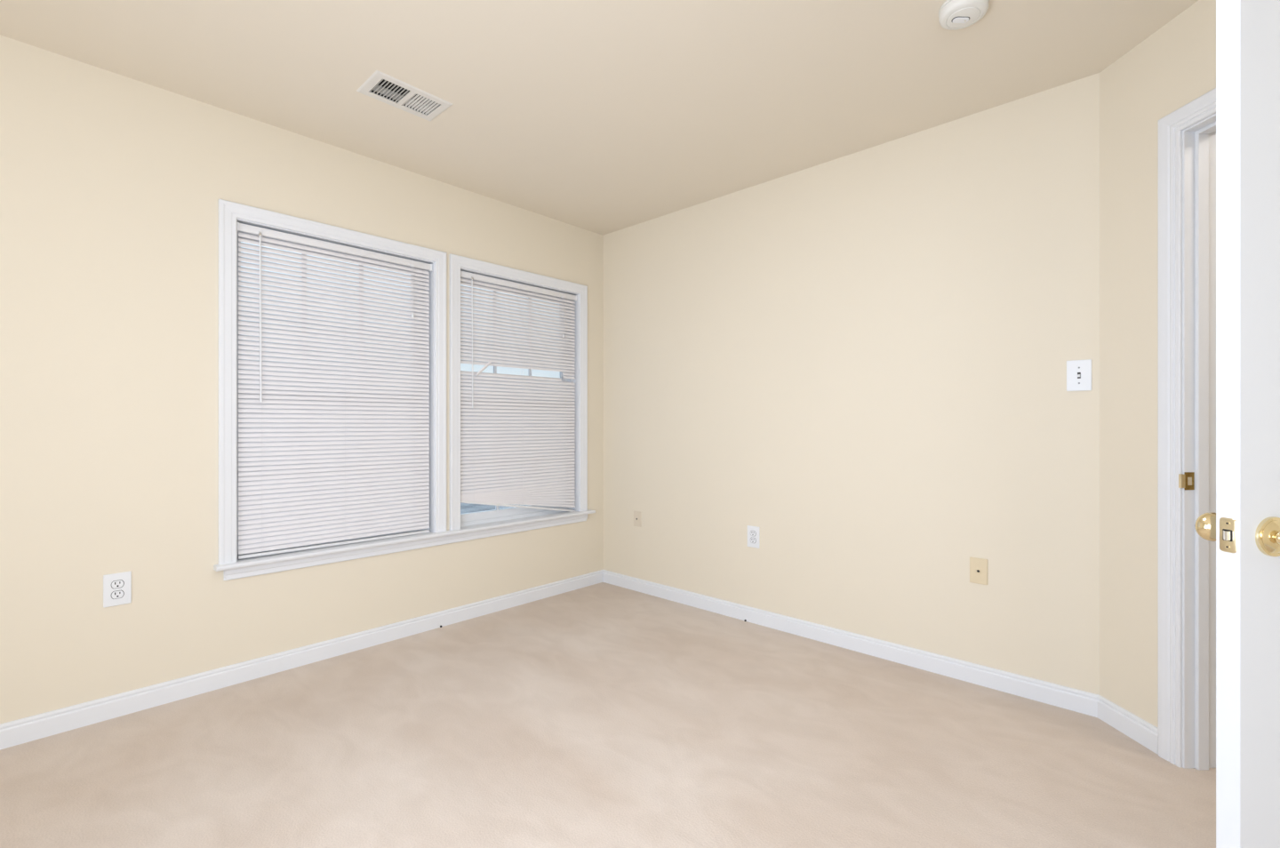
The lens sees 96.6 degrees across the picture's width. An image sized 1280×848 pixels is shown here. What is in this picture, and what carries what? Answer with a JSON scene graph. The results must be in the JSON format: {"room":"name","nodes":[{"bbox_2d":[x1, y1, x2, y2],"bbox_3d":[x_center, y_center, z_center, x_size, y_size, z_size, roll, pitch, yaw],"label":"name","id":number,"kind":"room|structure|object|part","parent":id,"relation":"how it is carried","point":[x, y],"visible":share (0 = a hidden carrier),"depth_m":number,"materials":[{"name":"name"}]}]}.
{"room":"empty bedroom","nodes":[
{"label":"empty bedroom","id":0,"kind":"room"},
{"bbox_2d":[0,34,603,723],"bbox_3d":[-1.878,-0.111,2.390,0.140,2.442,4.840,0,0,43],"label":"wall","id":1,"kind":"structure","parent":0,"point":[112,185],"depth_m":2.24,"materials":[{"name":"beige paint"}]},
{"bbox_2d":[103,571,131,607],"bbox_3d":[-1.985,0.628,2.167,0.008,0.122,0.079,0,0,43],"label":"electrical outlet","id":2,"kind":"object","parent":1,"relation":"attached to","point":[116,587],"visible":1,"depth_m":2.16,"materials":[{"name":"white plastic"}]},
{"bbox_2d":[111,590,124,599],"bbox_3d":[-1.984,0.647,2.166,0.001,0.030,0.038,0,0,43],"label":"receptacle","id":3,"kind":"object","parent":2,"relation":"attached to","point":[115,594],"depth_m":2.17,"materials":[{"name":"white plastic"}]},
{"bbox_2d":[111,579,124,588],"bbox_3d":[-1.984,0.609,2.166,0.001,0.030,0.038,0,0,43],"label":"receptacle","id":4,"kind":"object","parent":2,"relation":"attached to","point":[115,583],"depth_m":2.17,"materials":[{"name":"white plastic"}]},
{"bbox_2d":[0,569,602,749],"bbox_3d":[-1.860,1.069,2.291,0.022,0.084,4.720,0,0,43],"label":"baseboard","id":5,"kind":"structure","parent":1,"relation":"attached to","point":[35,727],"depth_m":2.47,"materials":[{"name":"white paint"}]},
{"bbox_2d":[218,199,446,564],"bbox_3d":[-1.469,-0.169,2.815,0.156,1.551,1.025,0,0,43],"label":"window","id":6,"kind":"structure","parent":1,"relation":"in","point":[230,213],"depth_m":2.56,"materials":[{"name":"white paint"}]},
{"bbox_3d":[-1.502,-0.495,2.835,0.024,0.722,0.865,0,0,43],"label":"sash","id":7,"kind":"part","parent":6,"relation":"part of","materials":[{"name":"white plastic"}]},
{"bbox_3d":[-1.483,0.199,2.818,0.024,0.738,0.865,0,0,43],"label":"sash","id":8,"kind":"part","parent":6,"relation":"part of","materials":[{"name":"white plastic"}]},
{"bbox_3d":[-1.488,-0.144,2.833,0.063,1.468,0.893,0,0,43],"label":"frame","id":9,"kind":"part","parent":6,"relation":"part of","materials":[{"name":"white plastic"}]},
{"bbox_2d":[237,222,432,559],"bbox_3d":[-1.438,-0.141,2.787,0.044,1.460,0.889,0,0,43],"label":"mini blind","id":10,"kind":"object","parent":6,"relation":"attached to","point":[314,467],"visible":1,"depth_m":2.73,"materials":[{"name":"plastic"}]},
{"bbox_3d":[-1.447,0.580,2.789,0.022,0.018,0.868,0,0,43],"label":"rail","id":11,"kind":"part","parent":10,"relation":"part of","materials":[{"name":"plastic"}]},
{"bbox_3d":[-1.207,-0.714,3.022,0.014,0.258,0.008,0,0,43],"label":"pull cord","id":12,"kind":"part","parent":10,"relation":"part of","materials":[{"name":"white plastic"}]},
{"bbox_2d":[213,509,595,580],"bbox_3d":[-1.073,0.600,3.172,0.132,0.020,2.118,0,0,43],"label":"trim","id":13,"kind":"structure","parent":1,"relation":"attached to","point":[242,563],"depth_m":2.86,"materials":[{"name":"white paint"}]},
{"bbox_2d":[449,253,587,530],"bbox_3d":[-0.758,-0.169,3.579,0.156,1.551,1.011,0,0,43],"label":"window","id":14,"kind":"structure","parent":1,"relation":"in","point":[458,263],"depth_m":3.50,"materials":[{"name":"white paint"}]},
{"bbox_3d":[-0.772,0.199,3.581,0.024,0.738,0.851,0,0,43],"label":"sash","id":15,"kind":"part","parent":14,"relation":"part of","materials":[{"name":"white plastic"}]},
{"bbox_3d":[-0.791,-0.495,3.599,0.024,0.722,0.851,0,0,43],"label":"sash","id":16,"kind":"part","parent":14,"relation":"part of","materials":[{"name":"white plastic"}]},
{"bbox_3d":[-0.778,-0.144,3.597,0.063,1.468,0.879,0,0,43],"label":"frame","id":17,"kind":"part","parent":14,"relation":"part of","materials":[{"name":"white plastic"}]},
{"bbox_2d":[460,271,577,511],"bbox_3d":[-0.727,-0.138,3.550,0.044,1.467,0.875,0,0,43],"label":"mini blind","id":18,"kind":"object","parent":14,"relation":"attached to","point":[517,449],"visible":0.91,"depth_m":3.52,"materials":[{"name":"plastic"}]},
{"bbox_3d":[-0.736,0.514,3.553,0.022,0.162,0.852,0,0,43],"label":"rail","id":19,"kind":"part","parent":18,"relation":"part of","materials":[{"name":"plastic"}]},
{"bbox_3d":[-0.736,-0.163,3.553,0.026,1.351,0.001,0,0,43],"label":"ladder cord","id":20,"kind":"part","parent":18,"relation":"part of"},
{"bbox_2d":[0,0,1198,235],"bbox_3d":[0.639,-1.382,0.990,5.693,0.100,6.420,0,0,43],"label":"ceiling","id":21,"kind":"structure","parent":0,"point":[603,117],"depth_m":2.16,"materials":[{"name":"paint"}]},
{"bbox_2d":[356,70,453,120],"bbox_3d":[-0.956,-1.409,2.326,0.197,0.166,0.312,0,0,43],"label":"ceiling vent","id":22,"kind":"object","parent":21,"relation":"in","point":[385,88],"visible":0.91,"depth_m":2.33,"materials":[{"name":"metal"}]},
{"bbox_2d":[938,0,989,30],"bbox_3d":[1.029,-1.308,1.815,0.140,0.049,0.140,0,0,0],"label":"smoke detector","id":23,"kind":"object","parent":21,"relation":"attached to","point":[953,14],"visible":1,"depth_m":1.80,"materials":[{"name":"white plastic"}]},
{"bbox_2d":[0,582,1215,847],"bbox_3d":[0.717,1.160,0.986,5.573,0.100,6.320,0,0,43],"label":"floor","id":24,"kind":"structure","parent":0,"point":[603,715],"depth_m":1.89,"materials":[{"name":"beige carpet"}]},
{"bbox_2d":[603,72,1099,695],"bbox_3d":[0.780,-0.111,3.136,2.736,2.442,0.115,0,0,43],"label":"wall","id":25,"kind":"structure","parent":0,"point":[858,360],"depth_m":2.71,"materials":[{"name":"beige paint"}]},
{"bbox_2d":[633,511,640,527],"bbox_3d":[-0.019,0.631,3.794,0.064,0.100,0.010,0,0,43],"label":"phone jack plate","id":26,"kind":"object","parent":25,"relation":"attached to","point":[636,514],"visible":1,"depth_m":3.79,"materials":[{"name":"beige plastic"}]},
{"bbox_2d":[747,525,759,548],"bbox_3d":[0.633,0.631,3.189,0.077,0.119,0.008,0,0,43],"label":"electrical outlet","id":27,"kind":"object","parent":25,"relation":"attached to","point":[753,532],"visible":1,"depth_m":3.18,"materials":[{"name":"white plastic"}]},
{"bbox_2d":[750,537,756,543],"bbox_3d":[0.632,0.650,3.188,0.038,0.030,0.001,0,0,43],"label":"receptacle","id":28,"kind":"object","parent":27,"relation":"attached to","point":[752,540],"depth_m":3.18,"materials":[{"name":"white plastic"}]},
{"bbox_2d":[750,530,756,535],"bbox_3d":[0.632,0.612,3.188,0.038,0.030,0.002,0,0,43],"label":"receptacle","id":29,"kind":"object","parent":27,"relation":"attached to","point":[752,532],"depth_m":3.18,"materials":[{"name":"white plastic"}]},
{"bbox_2d":[602,569,1098,717],"bbox_3d":[0.734,1.069,3.086,2.736,0.084,0.022,0,0,43],"label":"baseboard","id":30,"kind":"structure","parent":25,"relation":"attached to","point":[1054,694],"depth_m":2.69,"materials":[{"name":"white paint"}]},
{"bbox_2d":[969,557,987,584],"bbox_3d":[1.444,0.627,2.433,0.067,0.109,0.010,0,0,43],"label":"cable jack plate","id":31,"kind":"object","parent":25,"relation":"attached to","point":[978,566],"visible":1,"depth_m":2.43,"materials":[{"name":"beige plastic"}]},
{"bbox_2d":[1066,359,1091,391],"bbox_3d":[1.692,-0.188,2.198,0.077,0.119,0.016,0,0,43],"label":"light switch","id":32,"kind":"object","parent":25,"relation":"attached to","point":[1078,372],"visible":1,"depth_m":2.20,"materials":[{"name":"white plastic"}]},
{"bbox_2d":[1099,0,1215,727],"bbox_3d":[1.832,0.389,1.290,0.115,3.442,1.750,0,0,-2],"label":"wall","id":33,"kind":"structure","parent":0,"point":[1173,67],"depth_m":2.03,"materials":[{"name":"beige paint"}]},
{"bbox_2d":[1097,695,1157,753],"bbox_3d":[1.740,1.069,2.039,0.014,0.083,0.246,0,0,-2],"label":"baseboard","id":34,"kind":"structure","parent":33,"relation":"attached to","point":[1121,719],"depth_m":2.03,"materials":[{"name":"white paint"}]},
{"bbox_2d":[1157,88,1215,770],"bbox_3d":[1.827,0.046,1.432,0.151,2.128,0.969,0,0,-2],"label":"trim","id":35,"kind":"structure","parent":33,"relation":"attached to","point":[1187,135],"depth_m":1.84,"materials":[{"name":"white paint"}]},
{"bbox_3d":[1.770,0.184,1.837,0.032,0.057,0.002,0,0,-2],"label":"strike plate","id":36,"kind":"part","parent":35,"relation":"part of","materials":[{"name":"gold metal"}]},
{"bbox_2d":[1194,0,1279,847],"bbox_3d":[1.374,0.081,0.992,0.826,2.028,0.171,0,0,-7],"label":"door","id":37,"kind":"structure","parent":33,"relation":"in","point":[1244,527],"depth_m":0.93,"materials":[{"name":"white paint"}]},
{"bbox_3d":[1.026,0.184,1.008,0.052,0.052,0.056,0,0,-7],"label":"hall door knob","id":38,"kind":"part","parent":37,"relation":"part of","materials":[{"name":"gold metal"}]},
{"bbox_3d":[0.973,0.184,0.944,0.002,0.057,0.025,0,0,-7],"label":"latch plate","id":39,"kind":"part","parent":37,"relation":"part of","materials":[{"name":"gold metal"}]},
{"bbox_3d":[1.040,0.184,0.894,0.052,0.052,0.056,0,0,-7],"label":"knob","id":40,"kind":"part","parent":37,"relation":"part of","materials":[{"name":"gold metal"}]},
{"label":"outside","id":41,"kind":"structure","parent":0,"visible":0},
{"bbox_2d":[460,503,528,513],"bbox_3d":[-16.407,4.210,28.926,56.567,0.200,100.000,0,0,43],"label":"ground","id":42,"kind":"structure","parent":41,"point":[465,508],"depth_m":27.91,"materials":[{"name":"white"}]}
]}

